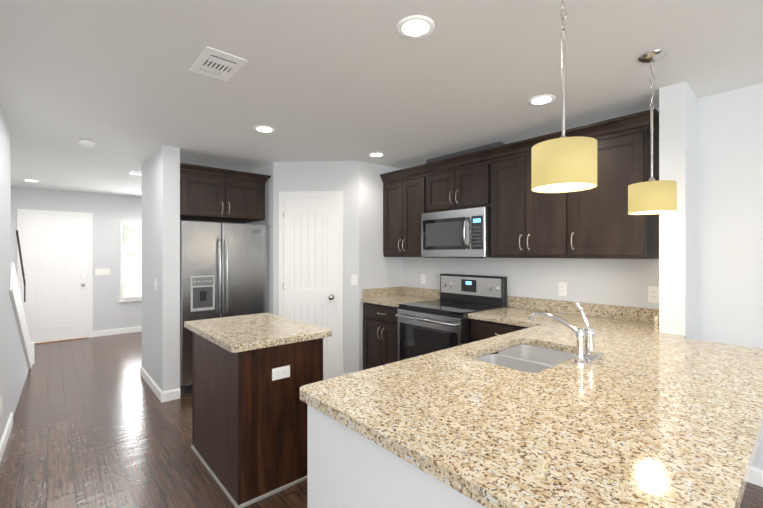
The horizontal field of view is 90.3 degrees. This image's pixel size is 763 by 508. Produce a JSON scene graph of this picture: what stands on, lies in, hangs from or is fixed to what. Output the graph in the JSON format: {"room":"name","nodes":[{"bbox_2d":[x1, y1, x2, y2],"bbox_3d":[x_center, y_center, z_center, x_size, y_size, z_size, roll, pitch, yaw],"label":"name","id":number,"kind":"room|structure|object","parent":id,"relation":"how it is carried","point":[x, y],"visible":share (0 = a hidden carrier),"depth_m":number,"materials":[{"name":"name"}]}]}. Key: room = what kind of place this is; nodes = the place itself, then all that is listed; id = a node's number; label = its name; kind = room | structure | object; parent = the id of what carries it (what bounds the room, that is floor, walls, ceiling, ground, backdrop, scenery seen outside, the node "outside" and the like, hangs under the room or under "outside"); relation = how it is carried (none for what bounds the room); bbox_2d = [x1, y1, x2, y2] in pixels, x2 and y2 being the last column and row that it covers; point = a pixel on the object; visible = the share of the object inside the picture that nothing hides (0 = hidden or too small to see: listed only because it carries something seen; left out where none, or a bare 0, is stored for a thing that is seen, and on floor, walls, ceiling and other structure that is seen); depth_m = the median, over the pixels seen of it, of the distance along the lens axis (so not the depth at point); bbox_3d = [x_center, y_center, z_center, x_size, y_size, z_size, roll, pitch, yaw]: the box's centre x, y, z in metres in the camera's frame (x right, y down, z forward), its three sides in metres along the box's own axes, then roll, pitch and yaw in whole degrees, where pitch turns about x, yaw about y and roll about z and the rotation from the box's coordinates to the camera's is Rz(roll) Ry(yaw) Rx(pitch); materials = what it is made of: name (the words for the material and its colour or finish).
{"room":"kitchen","nodes":[
{"label":"kitchen","id":0,"kind":"room"},
{"bbox_2d":[0,332,762,507],"bbox_3d":[-1.759,1.431,2.095,6.790,0.060,11.100,0,0,-41],"label":"floor","id":1,"kind":"structure","parent":0,"point":[97,423],"depth_m":2.81,"materials":[{"name":"brown wood"}]},
{"bbox_2d":[180,220,268,395],"bbox_3d":[-1.866,0.529,4.308,0.915,1.740,0.865,0,0,-41],"label":"fridge","id":2,"kind":"object","parent":1,"relation":"on","point":[224,269],"visible":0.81,"depth_m":3.95,"materials":[{"name":"grey metal"}]},
{"bbox_2d":[184,313,331,507],"bbox_3d":[-0.872,0.943,2.597,0.643,0.916,0.980,0,0,-41],"label":"kitchen island","id":3,"kind":"object","parent":1,"relation":"on","point":[252,374],"visible":0.94,"depth_m":2.27,"materials":[{"name":"brown wood"}]},
{"bbox_2d":[363,302,397,369],"bbox_3d":[0.239,0.962,4.183,0.628,0.874,0.662,0,0,-41],"label":"base cabinet","id":4,"kind":"object","parent":1,"relation":"on","point":[380,335],"depth_m":4.00,"materials":[{"name":"brown wood"}]},
{"bbox_2d":[361,286,439,301],"bbox_3d":[0.233,0.454,4.174,0.648,0.138,0.662,0,0,-41],"label":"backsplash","id":5,"kind":"structure","parent":4,"relation":"on","point":[368,295],"depth_m":4.38,"materials":[{"name":"stone"}]},
{"bbox_2d":[395,274,506,360],"bbox_3d":[0.642,0.802,3.583,0.754,1.195,0.758,0,0,-41],"label":"range","id":6,"kind":"object","parent":1,"relation":"on","point":[443,322],"visible":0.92,"depth_m":3.52,"materials":[{"name":"silver metal"}]},
{"bbox_2d":[471,319,574,358],"bbox_3d":[1.172,0.963,3.116,0.628,0.874,0.629,0,0,-41],"label":"base cabinet","id":7,"kind":"object","parent":1,"relation":"on","point":[480,329],"depth_m":3.01,"materials":[{"name":"brown wood"}]},
{"bbox_2d":[300,294,762,507],"bbox_3d":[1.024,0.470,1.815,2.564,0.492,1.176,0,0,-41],"label":"countertop","id":8,"kind":"structure","parent":7,"relation":"on","point":[626,407],"depth_m":1.20,"materials":[{"name":"stone"}]},
{"bbox_2d":[475,345,576,372],"bbox_3d":[0.729,0.621,1.892,0.608,0.190,0.376,0,0,-41],"label":"sink","id":9,"kind":"object","parent":8,"relation":"in","point":[525,358],"depth_m":2.06,"materials":[{"name":"silver metal"}]},
{"bbox_2d":[528,302,603,365],"bbox_3d":[0.873,0.355,1.856,0.256,0.264,0.324,0,0,-41],"label":"faucet","id":10,"kind":"object","parent":8,"relation":"on","point":[586,355],"depth_m":1.74,"materials":[{"name":"silver metal"}]},
{"bbox_2d":[0,81,762,507],"bbox_3d":[-1.752,0.181,2.086,6.630,2.440,10.920,0,0,-41],"label":"wall","id":11,"kind":"structure","parent":0,"point":[704,271],"depth_m":2.80,"materials":[{"name":"white paint"}]},
{"bbox_2d":[0,396,1,414],"bbox_3d":[-2.649,1.051,2.645,0.008,0.115,0.070,0,0,-41],"label":"outlet","id":12,"kind":"object","parent":11,"relation":"attached to","point":[0,405],"visible":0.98,"depth_m":2.63,"materials":[{"name":"white plastic"}]},
{"bbox_2d":[16,230,25,301],"bbox_3d":[-4.219,0.597,3.597,1.263,1.607,2.198,0,0,-41],"label":"handrail","id":13,"kind":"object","parent":11,"relation":"attached to","point":[20,254],"depth_m":3.51,"materials":[{"name":"black"}]},
{"bbox_2d":[17,209,92,343],"bbox_3d":[-5.221,0.347,6.105,0.920,2.100,0.058,0,0,-41],"label":"door frame","id":14,"kind":"structure","parent":11,"relation":"attached to","point":[20,212],"depth_m":6.29,"materials":[{"name":"white wood"}]},
{"bbox_2d":[23,213,87,342],"bbox_3d":[-5.210,0.371,6.092,0.800,2.028,0.094,0,0,-41],"label":"front door","id":15,"kind":"structure","parent":11,"relation":"in","point":[55,265],"depth_m":6.10,"materials":[{"name":"white wood"}]},
{"bbox_2d":[95,268,109,274],"bbox_3d":[-4.787,0.292,6.514,0.194,0.105,0.014,0,0,-41],"label":"light switch","id":16,"kind":"object","parent":11,"relation":"attached to","point":[106,271],"visible":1,"depth_m":6.51,"materials":[{"name":"white plastic"}]},
{"bbox_2d":[119,299,141,301],"bbox_3d":[-4.255,0.815,6.961,0.920,0.033,0.043,0,0,-41],"label":"sill","id":17,"kind":"structure","parent":11,"relation":"attached to","point":[128,300],"depth_m":6.76,"materials":[{"name":"white wood"}]},
{"bbox_2d":[120,222,141,299],"bbox_3d":[-4.260,0.112,6.966,0.880,1.370,0.028,0,0,-41],"label":"window","id":18,"kind":"structure","parent":11,"relation":"in","point":[122,255],"depth_m":6.78,"materials":[{"name":"white"}]},
{"bbox_2d":[123,221,141,298],"bbox_3d":[-4.235,0.091,6.937,0.820,1.368,0.043,0,0,-41],"label":"window blinds","id":19,"kind":"object","parent":18,"relation":"attached to","point":[133,223],"visible":0.25,"depth_m":6.76,"materials":[{"name":"white plastic"}]},
{"bbox_2d":[180,163,270,222],"bbox_3d":[-1.817,-0.642,4.238,0.924,0.503,0.674,0,0,-41],"label":"upper cabinet","id":20,"kind":"object","parent":11,"relation":"attached to","point":[210,194],"visible":1,"depth_m":3.98,"materials":[{"name":"brown wood"}]},
{"bbox_2d":[283,196,336,379],"bbox_3d":[-0.780,0.373,4.209,0.452,2.028,0.468,0,0,-41],"label":"pantry door","id":21,"kind":"structure","parent":11,"relation":"in","point":[310,262],"depth_m":4.21,"materials":[{"name":"white wood"}]},
{"bbox_2d":[279,191,342,376],"bbox_3d":[-0.785,0.349,4.219,0.720,2.100,0.030,0,0,4],"label":"door frame","id":22,"kind":"structure","parent":11,"relation":"attached to","point":[338,194],"depth_m":4.18,"materials":[{"name":"white wood"}]},
{"bbox_2d":[351,275,356,284],"bbox_3d":[-0.301,0.279,4.200,0.050,0.115,0.050,0,0,-41],"label":"light switch","id":23,"kind":"object","parent":11,"relation":"attached to","point":[353,279],"visible":1,"depth_m":4.20,"materials":[{"name":"white plastic"}]},
{"bbox_2d":[0,263,762,486],"bbox_3d":[-1.113,0.785,2.646,4.690,1.437,10.680,0,0,-41],"label":"baseboard","id":24,"kind":"structure","parent":11,"relation":"attached to","point":[755,476],"depth_m":3.65,"materials":[{"name":"white"}]},
{"bbox_2d":[380,164,423,256],"bbox_3d":[0.352,-0.449,4.280,0.328,0.953,0.665,0,0,-41],"label":"upper cabinet","id":25,"kind":"object","parent":11,"relation":"attached to","point":[403,189],"depth_m":4.16,"materials":[{"name":"brown wood"}]},
{"bbox_2d":[421,274,424,283],"bbox_3d":[0.477,0.284,4.381,0.007,0.115,0.070,0,0,-41],"label":"electrical outlet","id":26,"kind":"object","parent":11,"relation":"attached to","point":[422,278],"visible":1,"depth_m":4.38,"materials":[{"name":"white plastic"}]},
{"bbox_2d":[424,148,487,212],"bbox_3d":[0.824,-0.675,3.740,0.328,0.501,0.761,0,0,-41],"label":"upper cabinet","id":27,"kind":"object","parent":11,"relation":"attached to","point":[453,182],"depth_m":3.61,"materials":[{"name":"brown wood"}]},
{"bbox_2d":[421,207,490,257],"bbox_3d":[0.776,-0.194,3.699,0.455,0.452,0.756,0,0,-41],"label":"microwave","id":28,"kind":"object","parent":27,"relation":"attached to","point":[462,233],"visible":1,"depth_m":3.53,"materials":[{"name":"silver metal"}]},
{"bbox_2d":[488,126,579,258],"bbox_3d":[1.318,-0.448,3.175,0.328,0.953,0.737,0,0,-41],"label":"upper cabinet","id":29,"kind":"object","parent":11,"relation":"attached to","point":[526,223],"depth_m":3.09,"materials":[{"name":"brown wood"}]},
{"bbox_2d":[558,282,566,295],"bbox_3d":[1.520,0.290,3.189,0.007,0.115,0.070,0,0,-41],"label":"electrical outlet","id":30,"kind":"object","parent":11,"relation":"attached to","point":[562,288],"visible":1,"depth_m":3.19,"materials":[{"name":"white plastic"}]},
{"bbox_2d":[580,110,658,258],"bbox_3d":[1.655,-0.448,2.791,0.328,0.953,0.565,0,0,-41],"label":"upper cabinet","id":31,"kind":"object","parent":11,"relation":"attached to","point":[598,222],"depth_m":2.60,"materials":[{"name":"brown wood"}]},
{"bbox_2d":[648,286,658,302],"bbox_3d":[1.942,0.286,2.707,0.007,0.115,0.070,0,0,-41],"label":"electrical outlet","id":32,"kind":"object","parent":11,"relation":"attached to","point":[653,294],"visible":0.9,"depth_m":2.71,"materials":[{"name":"white plastic"}]},
{"bbox_2d":[0,0,762,196],"bbox_3d":[-1.759,-1.069,2.092,6.790,0.060,11.100,0,0,-41],"label":"ceiling","id":33,"kind":"structure","parent":0,"point":[122,87],"depth_m":2.20,"materials":[{"name":"white paint"}]},
{"bbox_2d":[23,179,39,181],"bbox_3d":[-4.926,-1.039,5.341,0.176,0.004,0.176,0,0,-41],"label":"recessed light","id":34,"kind":"object","parent":33,"relation":"in","point":[31,180],"visible":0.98,"depth_m":5.31,"materials":[{"name":"white plastic"}]},
{"bbox_2d":[78,140,94,146],"bbox_3d":[-2.724,-1.023,3.507,0.130,0.034,0.130,0,0,-41],"label":"smoke detector","id":35,"kind":"object","parent":33,"relation":"attached to","point":[86,143],"visible":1,"depth_m":3.47,"materials":[{"name":"white plastic"}]},
{"bbox_2d":[129,170,141,175],"bbox_3d":[-3.095,-1.035,4.843,0.190,0.009,0.280,0,0,-41],"label":"recessed light","id":36,"kind":"object","parent":33,"relation":"in","point":[133,172],"visible":0.6,"depth_m":4.82,"materials":[{"name":"white plastic"}]},
{"bbox_2d":[189,47,247,80],"bbox_3d":[-0.895,-1.032,2.077,0.210,0.009,0.320,0,0,-41],"label":"ceiling vent","id":37,"kind":"object","parent":33,"relation":"in","point":[216,64],"visible":1,"depth_m":2.06,"materials":[{"name":"white"}]},
{"bbox_2d":[253,125,274,132],"bbox_3d":[-0.970,-1.037,3.142,0.176,0.004,0.176,0,0,-41],"label":"recessed light","id":38,"kind":"object","parent":33,"relation":"in","point":[264,129],"visible":1,"depth_m":3.14,"materials":[{"name":"white plastic"}]},
{"bbox_2d":[368,152,384,156],"bbox_3d":[-0.051,-1.038,3.945,0.176,0.004,0.176,0,0,-41],"label":"recessed light","id":39,"kind":"object","parent":33,"relation":"in","point":[376,154],"visible":1,"depth_m":3.93,"materials":[{"name":"white plastic"}]},
{"bbox_2d":[396,15,434,38],"bbox_3d":[0.155,-1.036,1.734,0.176,0.004,0.176,0,0,-41],"label":"recessed light","id":40,"kind":"object","parent":33,"relation":"in","point":[415,27],"visible":1,"depth_m":1.73,"materials":[{"name":"white plastic"}]},
{"bbox_2d":[527,95,555,105],"bbox_3d":[1.075,-1.036,2.551,0.176,0.004,0.176,0,0,-41],"label":"recessed light","id":41,"kind":"object","parent":33,"relation":"in","point":[539,100],"visible":1,"depth_m":2.55,"materials":[{"name":"white plastic"}]},
{"bbox_2d":[531,0,596,192],"bbox_3d":[0.639,-0.634,1.333,0.208,0.803,0.208,0,0,-41],"label":"pendant light","id":42,"kind":"object","parent":33,"relation":"hanging from","point":[563,163],"visible":1,"depth_m":1.26,"materials":[{"name":"yellow fabric"}]},
{"bbox_2d":[628,50,676,214],"bbox_3d":[1.412,-0.627,1.983,0.208,0.818,0.208,0,0,-41],"label":"pendant light","id":43,"kind":"object","parent":33,"relation":"hanging from","point":[651,195],"visible":1,"depth_m":1.93,"materials":[{"name":"yellow fabric"}]}
]}

